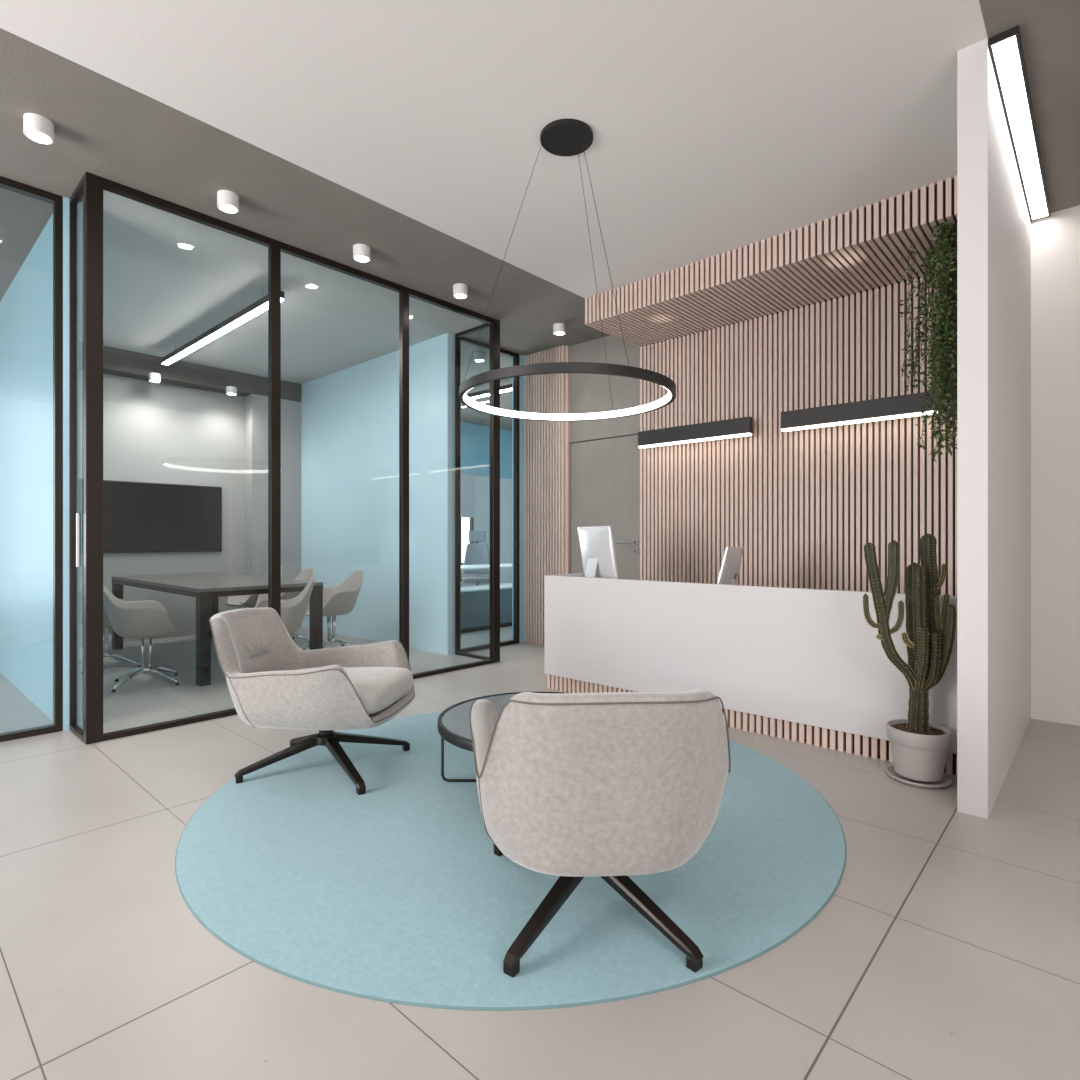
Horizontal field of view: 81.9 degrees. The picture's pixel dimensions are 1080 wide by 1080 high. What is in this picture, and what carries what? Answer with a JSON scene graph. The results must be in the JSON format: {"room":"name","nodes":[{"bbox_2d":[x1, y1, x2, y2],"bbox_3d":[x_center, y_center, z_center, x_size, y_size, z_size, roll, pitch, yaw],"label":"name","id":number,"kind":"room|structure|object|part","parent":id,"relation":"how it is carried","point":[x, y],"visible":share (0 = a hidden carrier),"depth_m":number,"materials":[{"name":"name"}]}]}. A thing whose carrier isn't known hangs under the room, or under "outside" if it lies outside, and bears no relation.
{"room":"lobby","nodes":[
{"label":"lobby","id":0,"kind":"room"},
{"bbox_2d":[0,197,68,730],"bbox_3d":[-4.732,-0.480,5.533,4.750,3.360,0.062,0,0,42],"label":"wall","id":1,"kind":"structure","parent":0,"point":[26,307],"depth_m":4.65,"materials":[{"name":"teal paint"}]},
{"bbox_2d":[0,176,62,741],"bbox_3d":[-4.510,-0.480,2.297,0.060,3.360,4.416,0,0,42],"label":"glass partition frame","id":2,"kind":"structure","parent":1,"relation":"in","point":[56,200],"depth_m":3.89,"materials":[{"name":"brown metal"}]},
{"bbox_3d":[-4.523,1.180,2.283,0.060,0.040,4.378,0,0,42],"label":"rail","id":3,"kind":"part","parent":2,"relation":"part of","materials":[{"name":"brown metal"}]},
{"bbox_3d":[-4.523,-2.138,2.283,0.060,0.045,4.378,0,0,42],"label":"rail","id":4,"kind":"part","parent":2,"relation":"part of","materials":[{"name":"brown metal"}]},
{"bbox_3d":[-3.035,-0.480,3.914,0.060,3.360,0.038,0,0,42],"label":"post","id":5,"kind":"part","parent":2,"relation":"part of","materials":[{"name":"brown metal"}]},
{"bbox_2d":[69,172,499,744],"bbox_3d":[-1.766,-0.480,5.090,0.630,3.360,3.384,0,0,42],"label":"glass partition frame","id":6,"kind":"structure","parent":1,"relation":"in","point":[91,186],"depth_m":3.95,"materials":[{"name":"brown metal"}]},
{"bbox_3d":[-2.953,-0.480,3.943,0.022,3.360,0.045,0,0,42],"label":"post","id":7,"kind":"part","parent":6,"relation":"part of","materials":[{"name":"brown metal"}]},
{"bbox_3d":[-2.817,1.185,3.818,0.348,0.030,0.045,0,0,42],"label":"rail","id":8,"kind":"part","parent":6,"relation":"part of","materials":[{"name":"brown metal"}]},
{"bbox_3d":[-2.817,-2.143,3.818,0.348,0.035,0.045,0,0,42],"label":"rail","id":9,"kind":"part","parent":6,"relation":"part of","materials":[{"name":"brown metal"}]},
{"bbox_3d":[-2.757,0.000,3.716,0.018,0.320,0.018,0,0,42],"label":"door pull","id":10,"kind":"part","parent":6,"relation":"part of","materials":[{"name":"silver metal"}]},
{"bbox_3d":[-2.652,-0.480,3.695,0.060,3.360,0.085,0,0,42],"label":"post","id":11,"kind":"part","parent":6,"relation":"part of","materials":[{"name":"brown metal"}]},
{"bbox_3d":[-2.281,1.183,4.095,0.050,0.035,1.007,0,0,42],"label":"rail","id":12,"kind":"part","parent":6,"relation":"part of","materials":[{"name":"brown metal"}]},
{"bbox_3d":[-2.281,-2.135,4.095,0.050,0.050,1.007,0,0,42],"label":"rail","id":13,"kind":"part","parent":6,"relation":"part of","materials":[{"name":"brown metal"}]},
{"bbox_3d":[-1.918,-0.480,4.493,0.050,3.360,0.070,0,0,42],"label":"post","id":14,"kind":"part","parent":6,"relation":"part of","materials":[{"name":"brown metal"}]},
{"bbox_3d":[-1.540,-2.135,4.908,0.050,0.050,1.052,0,0,42],"label":"rail","id":15,"kind":"part","parent":6,"relation":"part of","materials":[{"name":"brown metal"}]},
{"bbox_3d":[-1.162,-0.480,5.322,0.050,3.360,0.070,0,0,42],"label":"post","id":16,"kind":"part","parent":6,"relation":"part of","materials":[{"name":"brown metal"}]},
{"bbox_3d":[-0.804,-2.135,5.714,0.050,0.050,0.991,0,0,42],"label":"rail","id":17,"kind":"part","parent":6,"relation":"part of","materials":[{"name":"brown metal"}]},
{"bbox_3d":[-0.804,1.183,5.714,0.050,0.035,0.991,0,0,42],"label":"rail","id":18,"kind":"part","parent":6,"relation":"part of","materials":[{"name":"brown metal"}]},
{"bbox_3d":[-0.866,-0.480,6.528,0.022,3.360,0.045,0,0,42],"label":"post","id":19,"kind":"part","parent":6,"relation":"part of","materials":[{"name":"brown metal"}]},
{"bbox_3d":[-0.655,1.185,6.336,0.548,0.030,0.045,0,0,42],"label":"rail","id":20,"kind":"part","parent":6,"relation":"part of","materials":[{"name":"brown metal"}]},
{"bbox_3d":[-0.655,-2.143,6.336,0.548,0.035,0.045,0,0,42],"label":"rail","id":21,"kind":"part","parent":6,"relation":"part of","materials":[{"name":"brown metal"}]},
{"bbox_3d":[-0.445,-0.480,6.116,0.060,3.360,0.087,0,0,42],"label":"post","id":22,"kind":"part","parent":6,"relation":"part of","materials":[{"name":"brown metal"}]},
{"bbox_2d":[79,369,300,646],"bbox_3d":[-4.516,-0.480,7.551,0.350,3.360,3.210,0,0,42],"label":"wall","id":23,"kind":"structure","parent":0,"point":[153,432],"depth_m":7.86,"materials":[{"name":"grey paint"}]},
{"bbox_2d":[79,479,221,552],"bbox_3d":[-4.856,-0.268,7.252,0.045,0.835,2.170,0,0,42],"label":"television","id":24,"kind":"object","parent":23,"relation":"attached to","point":[139,517],"visible":0.56,"depth_m":7.49,"materials":[{"name":"black plastic"}]},
{"bbox_2d":[79,341,300,401],"bbox_3d":[-4.479,-2.035,7.517,0.250,0.250,3.210,0,0,42],"label":"ceiling beam","id":25,"kind":"structure","parent":0,"point":[118,362],"depth_m":7.57,"materials":[{"name":"grey"}]},
{"bbox_2d":[148,373,160,382],"bbox_3d":[-4.434,-1.867,7.158,0.124,0.085,0.124,0,0,42],"label":"recessed light","id":26,"kind":"object","parent":25,"relation":"attached to","point":[152,377],"visible":1,"depth_m":7.12,"materials":[{"name":"white plastic"}]},
{"bbox_2d":[226,386,236,394],"bbox_3d":[-3.861,-1.867,7.786,0.124,0.085,0.124,0,0,42],"label":"recessed light","id":27,"kind":"object","parent":25,"relation":"attached to","point":[230,390],"visible":1,"depth_m":7.74,"materials":[{"name":"white plastic"}]},
{"bbox_2d":[301,333,454,654],"bbox_3d":[-2.592,-0.480,8.050,4.520,3.360,0.122,0,0,42],"label":"wall","id":28,"kind":"structure","parent":0,"point":[350,416],"depth_m":7.30,"materials":[{"name":"blue paint"}]},
{"bbox_2d":[460,337,518,651],"bbox_3d":[-0.570,-0.480,6.913,0.060,3.360,0.919,0,0,42],"label":"window","id":29,"kind":"structure","parent":28,"relation":"in","point":[515,356],"depth_m":7.21,"materials":[{"name":"brown metal"}]},
{"bbox_3d":[-0.870,-0.480,6.584,0.060,3.360,0.028,0,0,42],"label":"post","id":30,"kind":"part","parent":29,"relation":"part of","materials":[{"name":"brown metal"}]},
{"bbox_3d":[-0.575,1.180,6.908,0.060,0.040,0.848,0,0,42],"label":"rail","id":31,"kind":"part","parent":29,"relation":"part of","materials":[{"name":"brown metal"}]},
{"bbox_3d":[-0.575,-2.138,6.908,0.060,0.045,0.848,0,0,42],"label":"rail","id":32,"kind":"part","parent":29,"relation":"part of","materials":[{"name":"brown metal"}]},
{"bbox_3d":[-0.275,-0.480,7.237,0.060,3.360,0.043,0,0,42],"label":"post","id":33,"kind":"part","parent":29,"relation":"part of","materials":[{"name":"brown metal"}]},
{"bbox_2d":[461,422,511,586],"bbox_3d":[-0.476,-0.480,9.680,3.850,3.360,5.138,0,0,42],"label":"wall","id":34,"kind":"structure","parent":0,"point":[475,438],"depth_m":11.82,"materials":[{"name":"teal paint"}]},
{"bbox_2d":[461,473,474,564],"bbox_3d":[-1.483,-0.380,11.335,0.130,1.660,0.680,0,0,42],"label":"window","id":35,"kind":"structure","parent":34,"relation":"in","point":[467,480],"depth_m":11.45,"materials":[{"name":"white"}]},
{"bbox_3d":[-1.513,-0.375,11.362,0.010,1.650,0.640,0,0,42],"label":"pane","id":36,"kind":"part","parent":35,"relation":"part of","materials":[{"name":"white glass"}]},
{"bbox_3d":[-1.491,-0.375,11.342,0.110,1.650,0.650,0,0,42],"label":"frame","id":37,"kind":"part","parent":35,"relation":"part of","materials":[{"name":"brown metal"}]},
{"bbox_2d":[461,473,474,517],"bbox_3d":[-1.441,-0.810,11.297,0.015,0.800,0.680,0,0,42],"label":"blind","id":38,"kind":"object","parent":35,"relation":"attached to","point":[467,480],"depth_m":11.41,"materials":[{"name":"fabric"}]},
{"bbox_2d":[512,354,524,642],"bbox_3d":[-0.227,-0.480,7.333,0.120,3.360,0.160,0,0,42],"label":"wall pier","id":39,"kind":"object","parent":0,"point":[521,357],"visible":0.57,"depth_m":7.27,"materials":[{"name":"teal paint"}]},
{"bbox_2d":[0,626,1079,1079],"bbox_3d":[-0.631,1.250,4.501,12.200,0.100,13.000,0,0,42],"label":"floor","id":40,"kind":"structure","parent":0,"point":[946,945],"depth_m":1.80,"materials":[{"name":"tile"}]},
{"bbox_2d":[79,592,140,673],"bbox_3d":[-4.107,0.768,5.855,0.670,0.863,0.645,0,0,44],"label":"chair","id":41,"kind":"object","parent":40,"relation":"on","point":[106,622],"visible":0.17,"depth_m":5.83,"materials":[{"name":"silver metal"}]},
{"bbox_3d":[-3.925,1.127,5.870,0.301,0.129,0.040,0,0,1],"label":"leg","id":42,"kind":"part","parent":41,"relation":"part of","materials":[{"name":"silver metal"}]},
{"bbox_2d":[103,584,186,691],"bbox_3d":[-3.316,0.768,5.202,0.645,0.863,0.670,0,0,-32],"label":"chair","id":43,"kind":"object","parent":40,"relation":"on","point":[150,619],"visible":0.94,"depth_m":5.03,"materials":[{"name":"beige plastic"}]},
{"bbox_3d":[-3.459,1.127,5.255,0.301,0.129,0.040,0,0,15],"label":"leg","id":44,"kind":"part","parent":43,"relation":"part of","materials":[{"name":"silver metal"}]},
{"bbox_3d":[-3.339,1.127,5.052,0.040,0.129,0.301,0,0,15],"label":"leg","id":45,"kind":"part","parent":43,"relation":"part of","materials":[{"name":"silver metal"}]},
{"bbox_3d":[-3.136,1.127,5.173,0.301,0.129,0.040,0,0,15],"label":"leg","id":46,"kind":"part","parent":43,"relation":"part of","materials":[{"name":"silver metal"}]},
{"bbox_3d":[-3.256,1.127,5.376,0.040,0.129,0.301,0,0,15],"label":"leg","id":47,"kind":"part","parent":43,"relation":"part of","materials":[{"name":"silver metal"}]},
{"bbox_2d":[112,572,322,685],"bbox_3d":[-3.392,0.800,6.380,2.630,0.800,1.085,0,0,42],"label":"meeting table","id":48,"kind":"object","parent":40,"relation":"on","point":[207,588],"visible":0.93,"depth_m":5.83,"materials":[{"name":"brown wood"}]},
{"bbox_3d":[-4.662,0.838,6.864,0.096,0.725,0.086,0,0,42],"label":"leg","id":49,"kind":"part","parent":48,"relation":"part of","materials":[{"name":"brown metal"}]},
{"bbox_3d":[-2.792,0.838,5.159,0.096,0.725,0.086,0,0,42],"label":"leg","id":50,"kind":"part","parent":48,"relation":"part of","materials":[{"name":"black wood"}]},
{"bbox_3d":[-3.991,0.838,7.599,0.096,0.725,0.086,0,0,42],"label":"leg","id":51,"kind":"part","parent":48,"relation":"part of","materials":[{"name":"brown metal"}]},
{"bbox_3d":[-2.122,0.838,5.894,0.096,0.725,0.086,0,0,42],"label":"leg","id":52,"kind":"part","parent":48,"relation":"part of","materials":[{"name":"black wood"}]},
{"bbox_2d":[226,566,282,607],"bbox_3d":[-3.555,0.768,7.767,0.670,0.863,0.645,0,0,40],"label":"chair","id":53,"kind":"object","parent":40,"relation":"on","point":[241,600],"visible":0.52,"depth_m":7.71,"materials":[{"name":"beige fabric"}]},
{"bbox_2d":[254,568,313,642],"bbox_3d":[-2.971,0.768,7.248,0.670,0.863,0.645,0,0,44],"label":"chair","id":54,"kind":"object","parent":40,"relation":"on","point":[307,574],"visible":0.12,"depth_m":7.32,"materials":[{"name":"beige fabric"}]},
{"bbox_3d":[-2.825,1.127,7.233,0.229,0.129,0.229,0,0,44],"label":"leg","id":55,"kind":"part","parent":54,"relation":"part of","materials":[{"name":"silver metal"}]},
{"bbox_2d":[256,578,314,634],"bbox_3d":[-2.246,0.768,5.270,0.645,0.863,0.670,0,0,-24],"label":"chair","id":56,"kind":"object","parent":40,"relation":"on","point":[293,611],"visible":0.4,"depth_m":5.19,"materials":[{"name":"beige fabric"}]},
{"bbox_2d":[303,570,363,649],"bbox_3d":[-2.239,0.768,6.742,0.645,0.863,0.670,0,0,-41],"label":"chair","id":57,"kind":"object","parent":40,"relation":"on","point":[341,599],"visible":0.77,"depth_m":6.70,"materials":[{"name":"beige fabric"}]},
{"bbox_3d":[-2.265,1.127,6.560,0.040,0.129,0.301,0,0,3],"label":"leg","id":58,"kind":"part","parent":57,"relation":"part of","materials":[{"name":"silver metal"}]},
{"bbox_3d":[-2.089,1.127,6.712,0.301,0.129,0.040,0,0,6],"label":"leg","id":59,"kind":"part","parent":57,"relation":"part of","materials":[{"name":"silver metal"}]},
{"bbox_2d":[461,531,489,585],"bbox_3d":[-1.047,0.520,10.443,0.650,1.360,0.690,0,0,-8],"label":"office chair","id":60,"kind":"object","parent":40,"relation":"on","point":[476,553],"visible":0.72,"depth_m":10.64,"materials":[{"name":"grey fabric"}]},
{"bbox_3d":[-1.043,0.670,10.408,0.500,0.080,0.480,0,0,-8],"label":"seat","id":61,"kind":"part","parent":60,"relation":"part of","materials":[{"name":"grey fabric"}]},
{"bbox_3d":[-1.075,0.317,10.652,0.500,0.526,0.149,0,0,-8],"label":"backrest","id":62,"kind":"part","parent":60,"relation":"part of","materials":[{"name":"grey fabric"}]},
{"bbox_2d":[461,583,511,632],"bbox_3d":[-0.682,0.922,8.675,0.500,0.555,1.720,0,0,42],"label":"base cabinet","id":63,"kind":"object","parent":40,"relation":"on","point":[475,600],"visible":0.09,"depth_m":8.23,"materials":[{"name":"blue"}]},
{"bbox_2d":[461,563,511,569],"bbox_3d":[-0.928,0.800,9.577,0.820,0.800,2.400,0,0,42],"label":"office desk","id":64,"kind":"object","parent":40,"relation":"on","point":[508,565],"visible":0.07,"depth_m":9.39,"materials":[{"name":"white plastic"}]},
{"bbox_2d":[175,712,845,1010],"bbox_3d":[-0.110,1.196,3.018,2.865,0.008,2.865,0,0,42],"label":"round rug","id":65,"kind":"object","parent":40,"relation":"on","point":[398,891],"visible":0.61,"depth_m":2.14,"materials":[{"name":"teal carpet"}]},
{"bbox_2d":[209,607,414,794],"bbox_3d":[-1.191,0.784,3.280,0.984,0.816,0.810,0,0,8],"label":"lounge armchair","id":66,"kind":"object","parent":65,"relation":"on","point":[273,682],"visible":1,"depth_m":3.08,"materials":[{"name":"grey fabric"}]},
{"bbox_2d":[229,617,286,672],"bbox_3d":[-1.522,0.598,3.325,0.219,0.386,0.549,0,0,8],"label":"cushion","id":67,"kind":"object","parent":66,"relation":"on","point":[256,644],"depth_m":3.34,"materials":[{"name":"grey fabric"}]},
{"bbox_3d":[-1.314,1.098,3.160,0.427,0.152,0.060,0,0,-30],"label":"leg","id":68,"kind":"part","parent":66,"relation":"part of","materials":[{"name":"brown metal"}]},
{"bbox_3d":[-1.277,1.098,3.429,0.060,0.152,0.427,0,0,-44],"label":"leg","id":69,"kind":"part","parent":66,"relation":"part of","materials":[{"name":"brown metal"}]},
{"bbox_3d":[-0.974,1.098,3.087,0.060,0.152,0.458,0,0,-39],"label":"leg","id":70,"kind":"part","parent":66,"relation":"part of","materials":[{"name":"brown metal"}]},
{"bbox_2d":[297,667,412,713],"bbox_3d":[-1.084,0.789,3.265,0.730,0.169,0.604,0,0,8],"label":"seat cushion","id":71,"kind":"object","parent":66,"relation":"on","point":[377,688],"depth_m":3.17,"materials":[{"name":"grey fabric"}]},
{"bbox_3d":[-0.929,1.098,3.407,0.458,0.152,0.060,0,0,-35],"label":"leg","id":72,"kind":"part","parent":66,"relation":"part of","materials":[{"name":"brown metal"}]},
{"bbox_2d":[438,691,564,781],"bbox_3d":[-0.010,1.027,3.061,0.976,0.327,0.976,0,0,42],"label":"coffee table","id":73,"kind":"object","parent":65,"relation":"on","point":[453,722],"visible":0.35,"depth_m":3.06,"materials":[{"name":"grey"}]},
{"bbox_3d":[-0.010,1.041,3.061,0.954,0.299,0.014,0,0,0],"label":"leg frame","id":74,"kind":"part","parent":73,"relation":"part of","materials":[{"name":"black metal"}]},
{"bbox_2d":[469,690,730,977],"bbox_3d":[0.168,0.784,1.980,0.810,0.816,0.984,0,0,-3],"label":"lounge armchair","id":75,"kind":"object","parent":65,"relation":"on","point":[613,786],"visible":1,"depth_m":1.61,"materials":[{"name":"grey fabric"}]},
{"bbox_3d":[0.035,1.098,1.870,0.060,0.152,0.427,0,0,36],"label":"leg","id":76,"kind":"part","parent":75,"relation":"part of","materials":[{"name":"brown metal"}]},
{"bbox_3d":[0.306,1.098,1.881,0.060,0.152,0.427,0,0,-40],"label":"leg","id":77,"kind":"part","parent":75,"relation":"part of","materials":[{"name":"brown metal"}]},
{"bbox_2d":[544,573,956,775],"bbox_3d":[1.359,0.744,4.352,2.872,0.913,0.780,0,0,42],"label":"reception desk","id":78,"kind":"object","parent":40,"relation":"on","point":[803,665],"visible":0.66,"depth_m":3.86,"materials":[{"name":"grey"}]},
{"bbox_2d":[578,526,617,578],"bbox_3d":[0.484,0.162,5.078,0.227,0.544,0.530,0,0,-25],"label":"desktop computer","id":79,"kind":"object","parent":78,"relation":"on","point":[596,542],"visible":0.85,"depth_m":4.98,"materials":[{"name":"silver metal"}]},
{"bbox_2d":[717,547,743,584],"bbox_3d":[1.334,0.242,4.499,0.208,0.384,0.500,0,0,30],"label":"desktop computer","id":80,"kind":"object","parent":78,"relation":"on","point":[730,567],"visible":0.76,"depth_m":4.34,"materials":[{"name":"silver metal"}]},
{"bbox_2d":[886,719,951,787],"bbox_3d":[1.897,1.069,3.119,0.284,0.262,0.284,0,0,42],"label":"plant pot","id":81,"kind":"object","parent":40,"relation":"on","point":[919,759],"visible":0.81,"depth_m":3.03,"materials":[{"name":"grey ceramic"}]},
{"bbox_2d":[862,533,956,732],"bbox_3d":[1.828,0.465,3.107,0.483,0.996,0.149,0,0,-5],"label":"cactus","id":82,"kind":"object","parent":81,"relation":"on","point":[929,633],"visible":1,"depth_m":3.08,"materials":[{"name":"green plant"}]},
{"bbox_3d":[1.643,0.349,3.069,0.092,0.171,0.025,0,0,0],"label":"arm","id":83,"kind":"part","parent":82,"relation":"part of"},
{"bbox_3d":[1.739,0.375,3.082,0.200,0.726,0.224,0,0,42],"label":"arm","id":84,"kind":"part","parent":82,"relation":"part of"},
{"bbox_3d":[1.726,0.207,3.069,0.095,0.408,0.052,0,0,0],"label":"arm","id":85,"kind":"part","parent":82,"relation":"part of"},
{"bbox_3d":[1.756,0.381,3.069,0.075,0.165,0.025,0,0,0],"label":"arm","id":86,"kind":"part","parent":82,"relation":"part of"},
{"bbox_3d":[1.827,0.495,3.086,0.068,0.075,0.024,0,0,-20],"label":"arm","id":87,"kind":"part","parent":82,"relation":"part of"},
{"bbox_3d":[1.878,0.585,3.066,0.061,0.326,0.047,0,0,18],"label":"arm","id":88,"kind":"part","parent":82,"relation":"part of"},
{"bbox_3d":[1.948,0.392,3.149,0.136,0.850,0.073,0,0,-2],"label":"arm","id":89,"kind":"part","parent":82,"relation":"part of"},
{"bbox_3d":[1.926,0.604,3.080,0.102,0.311,0.046,0,0,4],"label":"arm","id":90,"kind":"part","parent":82,"relation":"part of"},
{"bbox_3d":[1.991,0.360,3.108,0.032,0.166,0.019,0,0,13],"label":"arm","id":91,"kind":"part","parent":82,"relation":"part of"},
{"bbox_3d":[2.000,0.189,3.121,0.068,0.142,0.023,0,0,8],"label":"arm","id":92,"kind":"part","parent":82,"relation":"part of"},
{"bbox_3d":[1.983,0.544,3.096,0.164,0.447,0.051,0,0,11],"label":"arm","id":93,"kind":"part","parent":82,"relation":"part of"},
{"bbox_3d":[1.996,0.458,3.111,0.103,0.381,0.030,0,0,5],"label":"arm","id":94,"kind":"part","parent":82,"relation":"part of"},
{"bbox_2d":[0,0,1079,430],"bbox_3d":[-0.631,-2.220,4.501,12.200,0.120,13.000,0,0,42],"label":"ceiling","id":95,"kind":"structure","parent":0,"point":[717,126],"depth_m":3.37,"materials":[{"name":"white paint"}]},
{"bbox_2d":[23,113,53,144],"bbox_3d":[-2.584,-2.118,3.207,0.124,0.085,0.124,0,0,42],"label":"ceiling light","id":96,"kind":"object","parent":95,"relation":"in","point":[39,129],"visible":1,"depth_m":3.17,"materials":[{"name":"white plastic"}]},
{"bbox_2d":[162,291,283,364],"bbox_3d":[-3.200,-2.076,6.100,2.860,0.168,0.070,0,0,42],"label":"pendant lamp","id":97,"kind":"object","parent":95,"relation":"hanging from","point":[261,305],"visible":0.85,"depth_m":5.93,"materials":[{"name":"black"}]},
{"bbox_2d":[217,190,238,213],"bbox_3d":[-1.954,-2.118,3.898,0.124,0.085,0.124,0,0,42],"label":"ceiling light","id":98,"kind":"object","parent":95,"relation":"in","point":[227,201],"visible":1,"depth_m":3.86,"materials":[{"name":"white plastic"}]},
{"bbox_2d":[353,244,369,262],"bbox_3d":[-1.317,-2.118,4.596,0.124,0.085,0.124,0,0,42],"label":"ceiling light","id":99,"kind":"object","parent":95,"relation":"in","point":[361,252],"visible":1,"depth_m":4.55,"materials":[{"name":"white plastic"}]},
{"bbox_2d":[453,283,467,298],"bbox_3d":[-0.678,-2.118,5.296,0.124,0.085,0.124,0,0,42],"label":"ceiling light","id":100,"kind":"object","parent":95,"relation":"in","point":[460,291],"visible":1,"depth_m":5.25,"materials":[{"name":"white plastic"}]},
{"bbox_2d":[466,389,489,398],"bbox_3d":[-0.840,-2.014,8.657,0.475,0.089,0.070,0,0,42],"label":"pendant lamp","id":101,"kind":"object","parent":95,"relation":"hanging from","point":[484,393],"depth_m":8.62,"materials":[{"name":"black"}]},
{"bbox_2d":[470,388,511,398],"bbox_3d":[-0.947,-1.996,8.755,1.990,0.008,0.060,0,0,42],"label":"diffuser","id":102,"kind":"object","parent":101,"relation":"attached to","point":[486,393],"depth_m":8.57,"materials":[{"name":"white plastic"}]},
{"bbox_2d":[474,352,484,361],"bbox_3d":[-0.699,-2.118,7.202,0.124,0.085,0.124,0,0,42],"label":"recessed light","id":103,"kind":"object","parent":95,"relation":"in","point":[478,356],"visible":1,"depth_m":7.15,"materials":[{"name":"white plastic"}]},
{"bbox_2d":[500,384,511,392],"bbox_3d":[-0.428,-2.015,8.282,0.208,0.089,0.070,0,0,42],"label":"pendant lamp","id":104,"kind":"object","parent":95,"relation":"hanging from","point":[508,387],"depth_m":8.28,"materials":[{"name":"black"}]},
{"bbox_2d":[553,323,564,334],"bbox_3d":[0.194,-2.118,6.252,0.124,0.085,0.124,0,0,42],"label":"recessed light","id":105,"kind":"object","parent":95,"relation":"in","point":[558,328],"visible":1,"depth_m":6.21,"materials":[{"name":"white plastic"}]},
{"bbox_2d":[459,118,675,420],"bbox_3d":[0.143,-1.452,3.329,1.144,1.415,1.144,0,0,42],"label":"pendant lamp","id":106,"kind":"object","parent":95,"relation":"hanging from","point":[561,137],"visible":1,"depth_m":3.25,"materials":[{"name":"black metal"}]},
{"bbox_3d":[0.143,-2.149,3.329,0.284,0.022,0.284,0,0,42],"label":"ceiling plate","id":107,"kind":"part","parent":106,"relation":"part of","materials":[{"name":"black metal"}]},
{"bbox_2d":[585,175,956,346],"bbox_3d":[1.821,-2.045,4.924,2.965,0.230,0.960,0,0,42],"label":"canopy","id":108,"kind":"object","parent":95,"relation":"attached to","point":[861,250],"visible":0.9,"depth_m":4.63,"materials":[{"name":"brown wood"}]},
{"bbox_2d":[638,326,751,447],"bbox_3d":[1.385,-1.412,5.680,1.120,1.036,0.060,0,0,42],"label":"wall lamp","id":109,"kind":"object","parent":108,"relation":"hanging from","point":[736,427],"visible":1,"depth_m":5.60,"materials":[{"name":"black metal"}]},
{"bbox_2d":[639,433,751,447],"bbox_3d":[1.385,-0.902,5.680,1.114,0.017,0.054,0,0,42],"label":"diffuser","id":110,"kind":"object","parent":109,"relation":"attached to","point":[716,436],"depth_m":5.65,"materials":[{"name":"beige plastic"}]},
{"bbox_2d":[781,392,937,431],"bbox_3d":[2.399,-1.412,4.755,1.095,1.036,0.060,0,0,42],"label":"wall lamp","id":111,"kind":"object","parent":108,"relation":"hanging from","point":[902,406],"visible":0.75,"depth_m":4.71,"materials":[{"name":"black"}]},
{"bbox_2d":[781,411,937,431],"bbox_3d":[2.399,-0.902,4.755,1.089,0.017,0.054,0,0,42],"label":"diffuser","id":112,"kind":"object","parent":111,"relation":"attached to","point":[898,414],"depth_m":4.74,"materials":[{"name":"beige"}]},
{"bbox_2d":[898,221,956,461],"bbox_3d":[2.676,-1.230,4.045,0.566,1.418,0.808,0,0,40],"label":"vine","id":113,"kind":"object","parent":108,"relation":"hanging from","point":[943,337],"visible":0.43,"depth_m":3.87,"materials":[{"name":"green plant"}]},
{"bbox_2d":[988,25,1050,221],"bbox_3d":[2.645,-2.145,3.387,0.106,0.030,2.010,0,0,42],"label":"recessed light","id":114,"kind":"object","parent":95,"relation":"in","point":[1005,48],"visible":1,"depth_m":3.13,"materials":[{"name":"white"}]},
{"bbox_2d":[570,205,1079,725],"bbox_3d":[2.707,-0.480,4.823,7.700,3.360,0.155,0,0,42],"label":"wall","id":115,"kind":"structure","parent":0,"point":[1055,239],"depth_m":4.11,"materials":[{"name":"white paint"}]},
{"bbox_2d":[525,345,569,644],"bbox_3d":[0.077,-0.480,7.114,0.625,3.360,0.075,0,0,42],"label":"cladding","id":116,"kind":"object","parent":115,"relation":"attached to","point":[547,443],"visible":0.81,"depth_m":7.11,"materials":[{"name":"brown wood"}]},
{"bbox_2d":[571,434,639,579],"bbox_3d":[0.672,0.056,6.617,0.925,2.280,0.126,0,0,42],"label":"door","id":117,"kind":"structure","parent":115,"relation":"in","point":[605,473],"depth_m":6.55,"materials":[{"name":"grey wood"}]},
{"bbox_3d":[0.884,0.020,6.386,0.250,0.060,0.070,0,0,42],"label":"lever handle","id":118,"kind":"part","parent":117,"relation":"part of","materials":[{"name":"silver metal"}]},
{"bbox_2d":[640,276,956,595],"bbox_3d":[2.119,-0.365,5.250,2.965,3.130,0.075,0,0,42],"label":"cladding","id":119,"kind":"object","parent":115,"relation":"attached to","point":[803,507],"visible":0.51,"depth_m":5.19,"materials":[{"name":"brown wood"}]},
{"bbox_2d":[957,38,1030,818],"bbox_3d":[2.571,-0.480,3.465,0.110,3.360,2.035,0,0,42],"label":"wall partition","id":120,"kind":"structure","parent":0,"point":[994,224],"depth_m":2.75,"materials":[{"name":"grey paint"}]}
]}

